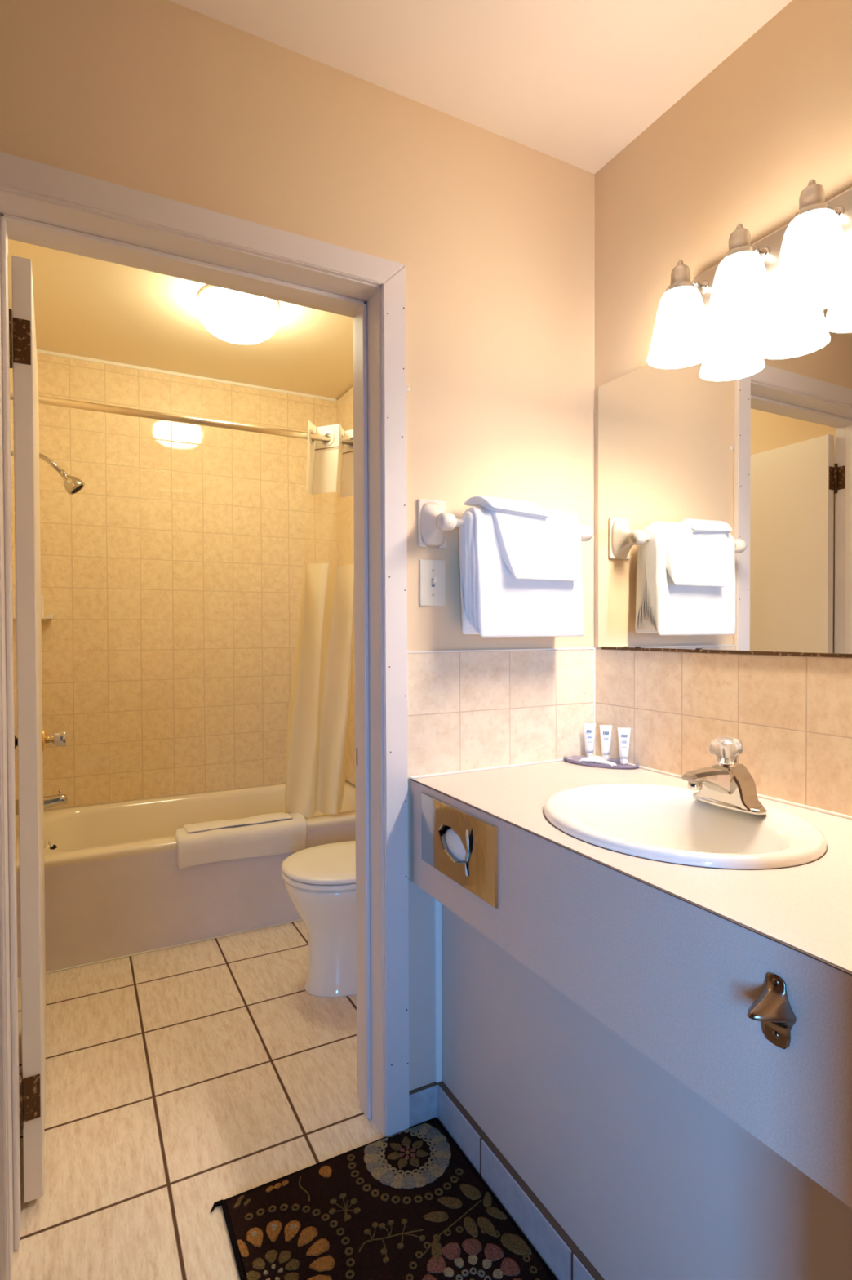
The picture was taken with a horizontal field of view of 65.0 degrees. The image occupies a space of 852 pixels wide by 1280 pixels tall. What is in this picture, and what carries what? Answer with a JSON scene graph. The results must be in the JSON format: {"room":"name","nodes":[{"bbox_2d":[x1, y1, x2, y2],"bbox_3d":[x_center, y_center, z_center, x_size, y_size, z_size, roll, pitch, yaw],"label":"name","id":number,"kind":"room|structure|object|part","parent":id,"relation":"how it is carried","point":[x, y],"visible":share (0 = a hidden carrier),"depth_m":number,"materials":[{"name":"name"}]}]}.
{"room":"hotel bathroom","nodes":[
{"label":"hotel bathroom","id":0,"kind":"room"},
{"bbox_2d":[9,351,18,833],"bbox_3d":[-1.621,-0.062,2.604,0.010,2.470,0.840,-1,1,-28],"label":"tiled wall","id":1,"kind":"structure","parent":0,"point":[11,369],"depth_m":2.73,"materials":[{"name":"tile"}]},
{"bbox_2d":[15,789,66,814],"bbox_3d":[-1.549,0.649,2.680,0.192,0.080,0.056,-1,1,-28],"label":"tub spout","id":2,"kind":"object","parent":1,"relation":"attached to","point":[53,801],"visible":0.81,"depth_m":2.68,"materials":[{"name":"silver metal"}]},
{"bbox_2d":[10,450,84,494],"bbox_3d":[-1.516,-0.677,2.670,0.271,0.174,0.076,-1,1,-28],"label":"shower","id":3,"kind":"object","parent":1,"relation":"attached to","point":[73,485],"visible":0.87,"depth_m":2.69,"materials":[{"name":"silver metal"}]},
{"bbox_3d":[-1.551,-0.707,2.661,0.203,0.087,0.020,-1,1,-28],"label":"arm","id":4,"kind":"part","parent":3,"relation":"part of","materials":[{"name":"silver metal"}]},
{"bbox_2d":[36,352,337,809],"bbox_3d":[-1.171,-0.076,3.371,1.520,2.470,0.100,-1,1,-28],"label":"wall","id":5,"kind":"structure","parent":0,"point":[171,580],"depth_m":3.27,"materials":[{"name":"tile"}]},
{"bbox_2d":[40,595,53,618],"bbox_3d":[-1.735,-0.146,2.980,0.129,0.103,0.068,-1,1,-28],"label":"soap dish","id":6,"kind":"object","parent":5,"relation":"attached to","point":[51,615],"visible":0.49,"depth_m":3.01,"materials":[{"name":"beige ceramic"}]},
{"bbox_2d":[36,349,337,401],"bbox_3d":[-1.156,-1.303,3.303,1.508,0.014,0.006,-1,1,-28],"label":"trim","id":7,"kind":"structure","parent":5,"relation":"attached to","point":[40,351],"depth_m":3.27,"materials":[{"name":"white"}]},
{"bbox_2d":[10,920,557,1279],"bbox_3d":[-0.913,1.213,1.434,2.890,0.050,3.600,-1,1,-28],"label":"floor","id":8,"kind":"structure","parent":0,"point":[181,1081],"depth_m":1.71,"materials":[{"name":"tile"}]},
{"bbox_2d":[15,780,355,980],"bbox_3d":[-0.960,0.965,2.991,1.519,0.399,0.792,-1,1,-28],"label":"bathtub","id":9,"kind":"object","parent":8,"relation":"on","point":[115,888],"visible":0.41,"depth_m":2.59,"materials":[{"name":"beige ceramic"}]},
{"bbox_3d":[-1.524,0.848,2.696,0.016,0.072,0.072,-1,1,-28],"label":"overflow plate","id":10,"kind":"part","parent":9,"relation":"part of","materials":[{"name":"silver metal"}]},
{"bbox_3d":[-1.509,0.841,2.703,0.030,0.026,0.017,-1,1,-28],"label":"overflow lever","id":11,"kind":"part","parent":9,"relation":"part of","materials":[{"name":"black"}]},
{"bbox_2d":[15,780,355,872],"bbox_3d":[-0.961,0.921,2.993,1.519,0.311,0.787,-1,1,-28],"label":"basin","id":12,"kind":"object","parent":9,"relation":"in","point":[136,835],"depth_m":3.00,"materials":[{"name":"beige ceramic"}]},
{"bbox_2d":[175,812,306,869],"bbox_3d":[-0.762,0.803,2.753,0.524,0.141,0.238,-1,1,-28],"label":"bath mat","id":13,"kind":"object","parent":9,"relation":"on","point":[274,833],"visible":1,"depth_m":2.66,"materials":[{"name":"white fabric"}]},
{"bbox_2d":[281,840,356,997],"bbox_3d":[-0.167,0.795,2.357,0.680,0.752,0.450,-1,1,-28],"label":"toilet","id":14,"kind":"object","parent":8,"relation":"on","point":[319,882],"visible":0.39,"depth_m":2.20,"materials":[{"name":"white ceramic"}]},
{"bbox_3d":[-0.268,0.781,2.303,0.452,0.018,0.374,-1,1,-28],"label":"seat","id":15,"kind":"part","parent":14,"relation":"part of","materials":[{"name":"white plastic"}]},
{"bbox_3d":[-0.268,0.758,2.303,0.451,0.023,0.374,-1,1,-28],"label":"lid","id":16,"kind":"part","parent":14,"relation":"part of","materials":[{"name":"white plastic"}]},
{"bbox_2d":[210,1117,556,1279],"bbox_3d":[-0.010,1.182,1.130,0.538,0.014,0.882,-1,1,-28],"label":"rug","id":17,"kind":"object","parent":8,"relation":"on","point":[409,1204],"visible":1,"depth_m":1.35,"materials":[{"name":"black fabric"}]},
{"bbox_2d":[0,0,595,879],"bbox_3d":[-0.844,-0.045,1.274,2.890,2.470,0.160,-1,1,-28],"label":"wall","id":18,"kind":"structure","parent":0,"point":[493,234],"depth_m":1.60,"materials":[{"name":"beige paint"}]},
{"bbox_2d":[0,678,8,1279],"bbox_3d":[-0.799,0.159,1.199,0.060,2.064,0.018,-1,1,-28],"label":"trim","id":19,"kind":"structure","parent":18,"relation":"attached to","point":[3,1162],"depth_m":1.21,"materials":[{"name":"white paint"}]},
{"bbox_2d":[8,254,66,1203],"bbox_3d":[-0.999,0.189,1.698,0.154,1.954,0.744,-1,1,-29],"label":"door","id":20,"kind":"structure","parent":18,"relation":"in","point":[32,740],"depth_m":1.38,"materials":[{"name":"beige paint"}]},
{"bbox_3d":[-1.188,0.296,1.940,0.058,0.066,0.066,-1,1,-29],"label":"knob","id":21,"kind":"part","parent":20,"relation":"part of","materials":[{"name":"brown metal"}]},
{"bbox_3d":[-1.101,0.295,1.988,0.052,0.048,0.048,-1,1,-29],"label":"knob","id":22,"kind":"part","parent":20,"relation":"part of","materials":[{"name":"silver metal"}]},
{"bbox_2d":[0,188,384,1279],"bbox_3d":[-0.477,0.174,1.468,0.793,2.023,0.168,-1,1,-28],"label":"trim","id":23,"kind":"structure","parent":18,"relation":"attached to","point":[12,203],"depth_m":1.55,"materials":[{"name":"white paint"}]},
{"bbox_2d":[0,151,404,285],"bbox_3d":[-0.440,-0.849,1.374,0.876,0.060,0.018,-1,1,-28],"label":"trim","id":24,"kind":"structure","parent":18,"relation":"attached to","point":[21,175],"depth_m":1.34,"materials":[{"name":"white paint"}]},
{"bbox_2d":[380,265,409,1137],"bbox_3d":[-0.073,0.150,1.579,0.060,2.064,0.019,-1,1,-28],"label":"trim","id":25,"kind":"structure","parent":18,"relation":"attached to","point":[393,291],"depth_m":1.57,"materials":[{"name":"white paint"}]},
{"bbox_2d":[408,878,435,1091],"bbox_3d":[-0.006,0.879,1.633,0.095,0.605,0.003,-1,1,-28],"label":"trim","id":26,"kind":"structure","parent":18,"relation":"attached to","point":[420,904],"depth_m":1.63,"materials":[{"name":"beige paint"}]},
{"bbox_2d":[408,1081,438,1127],"bbox_3d":[-0.007,1.137,1.631,0.086,0.090,0.012,-1,1,-28],"label":"baseboard","id":27,"kind":"structure","parent":18,"relation":"attached to","point":[423,1100],"depth_m":1.62,"materials":[{"name":"tile"}]},
{"bbox_2d":[419,559,445,605],"bbox_3d":[0.019,-0.139,1.624,0.070,0.112,0.018,-1,1,-28],"label":"light switch","id":28,"kind":"object","parent":18,"relation":"attached to","point":[432,572],"visible":1,"depth_m":1.62,"materials":[{"name":"beige plastic"}]},
{"bbox_2d":[434,898,442,1083],"bbox_3d":[0.030,0.826,1.646,0.018,0.530,0.012,-1,1,-28],"label":"trim","id":29,"kind":"structure","parent":18,"relation":"attached to","point":[437,905],"depth_m":1.64,"materials":[{"name":"white paint"}]},
{"bbox_2d":[407,648,593,778],"bbox_3d":[0.213,0.179,1.737,0.593,0.302,0.007,-1,1,-28],"label":"backsplash","id":30,"kind":"structure","parent":18,"relation":"attached to","point":[468,710],"depth_m":1.71,"materials":[{"name":"tile"}]},
{"bbox_2d":[407,647,596,653],"bbox_3d":[0.213,0.026,1.734,0.593,0.004,0.008,-1,1,-28],"label":"trim","id":31,"kind":"structure","parent":18,"relation":"attached to","point":[502,650],"depth_m":1.71,"materials":[{"name":"white"}]},
{"bbox_2d":[417,498,593,548],"bbox_3d":[0.219,-0.284,1.683,0.491,0.116,0.096,-1,1,-28],"label":"towel bar","id":32,"kind":"object","parent":18,"relation":"attached to","point":[433,521],"visible":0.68,"depth_m":1.60,"materials":[{"name":"beige ceramic"}]},
{"bbox_2d":[459,506,584,637],"bbox_3d":[0.235,-0.165,1.665,0.342,0.312,0.094,-1,1,-28],"label":"bath towel","id":33,"kind":"object","parent":32,"relation":"hanging from","point":[495,602],"visible":0.62,"depth_m":1.59,"materials":[{"name":"white fabric"}]},
{"bbox_2d":[480,506,580,581],"bbox_3d":[0.253,-0.239,1.662,0.252,0.187,0.125,-1,1,-28],"label":"hand towel","id":34,"kind":"object","parent":33,"relation":"on","point":[531,548],"visible":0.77,"depth_m":1.62,"materials":[{"name":"white fabric"}]},
{"bbox_2d":[463,495,551,519],"bbox_3d":[0.198,-0.322,1.631,0.188,0.052,0.108,-1,1,-28],"label":"washcloth","id":35,"kind":"object","parent":34,"relation":"on","point":[494,504],"visible":1,"depth_m":1.60,"materials":[{"name":"white fabric"}]},
{"bbox_2d":[8,0,791,399],"bbox_3d":[-0.638,-1.300,0.907,2.940,0.050,4.830,-1,1,-28],"label":"ceiling","id":36,"kind":"structure","parent":0,"point":[575,82],"depth_m":1.56,"materials":[{"name":"beige paint"}]},
{"bbox_2d":[198,284,279,344],"bbox_3d":[-0.717,-1.232,2.566,0.300,0.137,0.300,-1,1,-28],"label":"ceiling light","id":37,"kind":"object","parent":36,"relation":"attached to","point":[235,317],"visible":0.95,"depth_m":2.48,"materials":[{"name":"white glass"}]},
{"bbox_2d":[336,0,851,785],"bbox_3d":[0.675,-0.055,1.584,0.112,2.470,4.780,-1,1,-28],"label":"wall","id":38,"kind":"structure","parent":0,"point":[743,145],"depth_m":1.51,"materials":[{"name":"beige paint"}]},
{"bbox_2d":[410,648,851,819],"bbox_3d":[0.554,0.188,1.092,0.577,0.302,1.454,-1,1,-28],"label":"trim","id":39,"kind":"structure","parent":38,"relation":"attached to","point":[812,808],"depth_m":1.65,"materials":[{"name":"white"}]},
{"bbox_2d":[595,648,851,816],"bbox_3d":[0.812,0.185,1.226,0.007,0.302,1.453,-1,1,-28],"label":"backsplash","id":40,"kind":"structure","parent":38,"relation":"attached to","point":[791,716],"depth_m":1.45,"materials":[{"name":"tile"}]},
{"bbox_2d":[598,294,851,657],"bbox_3d":[0.811,-0.327,1.210,0.012,0.722,1.437,-1,1,-28],"label":"wall mirror","id":41,"kind":"object","parent":38,"relation":"attached to","point":[725,479],"visible":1,"depth_m":1.46,"materials":[{"name":"clear glass"}]},
{"bbox_2d":[647,178,851,368],"bbox_3d":[0.679,-0.733,1.290,0.164,0.210,0.590,-1,1,-28],"label":"vanity light","id":42,"kind":"object","parent":38,"relation":"attached to","point":[803,266],"visible":1,"depth_m":1.31,"materials":[{"name":"white glass"}]},
{"bbox_3d":[0.565,-0.702,1.484,0.141,0.142,0.141,-1,1,-28],"label":"lamp shade","id":43,"kind":"part","parent":42,"relation":"part of","materials":[{"name":"white glass"}]},
{"bbox_3d":[0.607,-0.801,1.505,0.059,0.032,0.032,-1,1,-28],"label":"arm","id":44,"kind":"part","parent":42,"relation":"part of","materials":[{"name":"silver metal"}]},
{"bbox_3d":[0.634,-0.700,1.352,0.141,0.142,0.141,-1,1,-28],"label":"lamp shade","id":45,"kind":"part","parent":42,"relation":"part of","materials":[{"name":"white glass"}]},
{"bbox_3d":[0.676,-0.799,1.372,0.059,0.032,0.032,-1,1,-28],"label":"arm","id":46,"kind":"part","parent":42,"relation":"part of","materials":[{"name":"silver metal"}]},
{"bbox_3d":[0.751,-0.774,1.308,0.018,0.125,0.547,-1,1,-28],"label":"plate","id":47,"kind":"part","parent":42,"relation":"part of","materials":[{"name":"silver metal"}]},
{"bbox_3d":[0.704,-0.698,1.220,0.141,0.142,0.141,-1,1,-28],"label":"lamp shade","id":48,"kind":"part","parent":42,"relation":"part of","materials":[{"name":"white glass"}]},
{"bbox_3d":[0.746,-0.797,1.240,0.059,0.032,0.032,-1,1,-28],"label":"arm","id":49,"kind":"part","parent":42,"relation":"part of","materials":[{"name":"silver metal"}]},
{"bbox_2d":[441,903,851,1279],"bbox_3d":[0.397,0.859,1.022,0.050,0.660,1.460,-1,1,-28],"label":"wall","id":50,"kind":"structure","parent":0,"point":[649,1180],"depth_m":1.12,"materials":[{"name":"beige paint"}]},
{"bbox_2d":[437,1080,604,1279],"bbox_3d":[0.370,1.145,1.011,0.014,0.090,1.460,-1,1,-28],"label":"baseboard","id":51,"kind":"structure","parent":50,"relation":"attached to","point":[562,1255],"depth_m":1.36,"materials":[{"name":"tile"}]},
{"bbox_2d":[410,760,851,1208],"bbox_3d":[0.553,0.462,1.097,0.574,0.246,1.447,-1,1,-28],"label":"countertop","id":52,"kind":"structure","parent":50,"relation":"attached to","point":[673,959],"depth_m":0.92,"materials":[{"name":"laminate"}]},
{"bbox_2d":[421,791,497,908],"bbox_3d":[0.074,0.432,1.413,0.031,0.158,0.308,-1,1,-28],"label":"dispenser","id":53,"kind":"object","parent":52,"relation":"attached to","point":[437,815],"visible":0.96,"depth_m":1.38,"materials":[{"name":"silver metal"}]},
{"bbox_2d":[444,827,469,876],"bbox_3d":[0.064,0.432,1.412,0.025,0.100,0.142,-1,1,-28],"label":"tissue","id":54,"kind":"object","parent":53,"relation":"in","point":[454,842],"visible":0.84,"depth_m":1.41,"materials":[{"name":"white paper"}]},
{"bbox_2d":[564,755,639,768],"bbox_3d":[0.462,0.323,1.766,0.204,0.009,0.094,0,1,34],"label":"tray","id":55,"kind":"object","parent":52,"relation":"on","point":[576,759],"visible":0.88,"depth_m":1.74,"materials":[{"name":"purple plastic"}]},
{"bbox_2d":[583,723,595,757],"bbox_3d":[0.448,0.275,1.829,0.026,0.094,0.022,-1,1,-28],"label":"toiletry tube","id":56,"kind":"object","parent":55,"relation":"on","point":[589,729],"visible":0.93,"depth_m":1.82,"materials":[{"name":"white plastic"}]},
{"bbox_2d":[579,757,605,762],"bbox_3d":[0.441,0.317,1.763,0.072,0.012,0.030,0,1,22],"label":"packet","id":57,"kind":"object","parent":55,"relation":"on","point":[584,759],"visible":0.83,"depth_m":1.76,"materials":[{"name":"white paper"}]},
{"bbox_2d":[587,755,603,759],"bbox_3d":[0.451,0.317,1.790,0.050,0.011,0.016,0,1,-8],"label":"packet","id":58,"kind":"object","parent":55,"relation":"on","point":[597,757],"visible":0.36,"depth_m":1.79,"materials":[{"name":"white paper"}]},
{"bbox_2d":[599,724,612,760],"bbox_3d":[0.483,0.276,1.795,0.027,0.094,0.022,-1,1,-28],"label":"toiletry tube","id":59,"kind":"object","parent":55,"relation":"on","point":[606,731],"visible":0.97,"depth_m":1.79,"materials":[{"name":"white plastic"}]},
{"bbox_2d":[595,760,617,766],"bbox_3d":[0.467,0.318,1.731,0.022,0.010,0.055,-1,1,-38],"label":"packet","id":60,"kind":"object","parent":55,"relation":"on","point":[601,762],"visible":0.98,"depth_m":1.72,"materials":[{"name":"white paper"}]},
{"bbox_2d":[617,727,631,764],"bbox_3d":[0.517,0.276,1.746,0.027,0.094,0.022,-1,1,-28],"label":"toiletry tube","id":61,"kind":"object","parent":55,"relation":"on","point":[624,734],"visible":1,"depth_m":1.74,"materials":[{"name":"white plastic"}]},
{"bbox_2d":[543,783,827,870],"bbox_3d":[0.456,0.392,1.238,0.444,0.144,0.511,-1,1,-28],"label":"oval sink","id":62,"kind":"object","parent":52,"relation":"in","point":[666,824],"visible":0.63,"depth_m":1.30,"materials":[{"name":"white ceramic"}]},
{"bbox_2d":[681,737,767,814],"bbox_3d":[0.551,0.255,1.277,0.146,0.131,0.156,-1,1,-28],"label":"faucet","id":63,"kind":"object","parent":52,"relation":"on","point":[728,784],"visible":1,"depth_m":1.26,"materials":[{"name":"silver metal"}]},
{"bbox_3d":[0.532,0.273,1.268,0.102,0.054,0.060,-1,1,-28],"label":"spout","id":64,"kind":"part","parent":63,"relation":"part of","materials":[{"name":"silver metal"}]},
{"bbox_3d":[0.580,0.215,1.292,0.063,0.053,0.060,-1,1,-28],"label":"knob","id":65,"kind":"part","parent":63,"relation":"part of","materials":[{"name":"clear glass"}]},
{"bbox_3d":[0.586,0.316,1.297,0.052,0.009,0.156,-1,1,-28],"label":"plate","id":66,"kind":"part","parent":63,"relation":"part of","materials":[{"name":"silver metal"}]},
{"bbox_2d":[747,973,796,1049],"bbox_3d":[0.381,0.424,0.754,0.048,0.080,0.047,-1,1,-28],"label":"bottle opener","id":67,"kind":"object","parent":52,"relation":"attached to","point":[772,1007],"visible":1,"depth_m":0.75,"materials":[{"name":"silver metal"}]},
{"bbox_3d":[-1.428,-0.055,2.119,0.100,2.470,1.880,-1,1,-28],"label":"wall","id":68,"kind":"structure","parent":0,"visible":0},
{"bbox_2d":[9,391,353,444],"bbox_3d":[-0.814,-0.859,2.661,1.508,0.060,0.060,-1,1,-28],"label":"shower rod","id":69,"kind":"object","parent":68,"relation":"attached to","point":[42,399],"visible":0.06,"depth_m":2.58,"materials":[{"name":"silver metal"}]},
{"bbox_2d":[284,419,354,817],"bbox_3d":[-0.412,-0.079,2.893,0.417,1.685,0.134,-1,1,-22],"label":"shower curtain","id":70,"kind":"object","parent":69,"relation":"hanging from","point":[318,716],"visible":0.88,"depth_m":2.89,"materials":[{"name":"beige fabric"}]},
{"bbox_3d":[-0.441,0.218,2.888,0.353,1.092,0.121,-1,1,-21],"label":"curtain panel","id":71,"kind":"part","parent":70,"relation":"part of","materials":[{"name":"beige fabric"}]}
]}

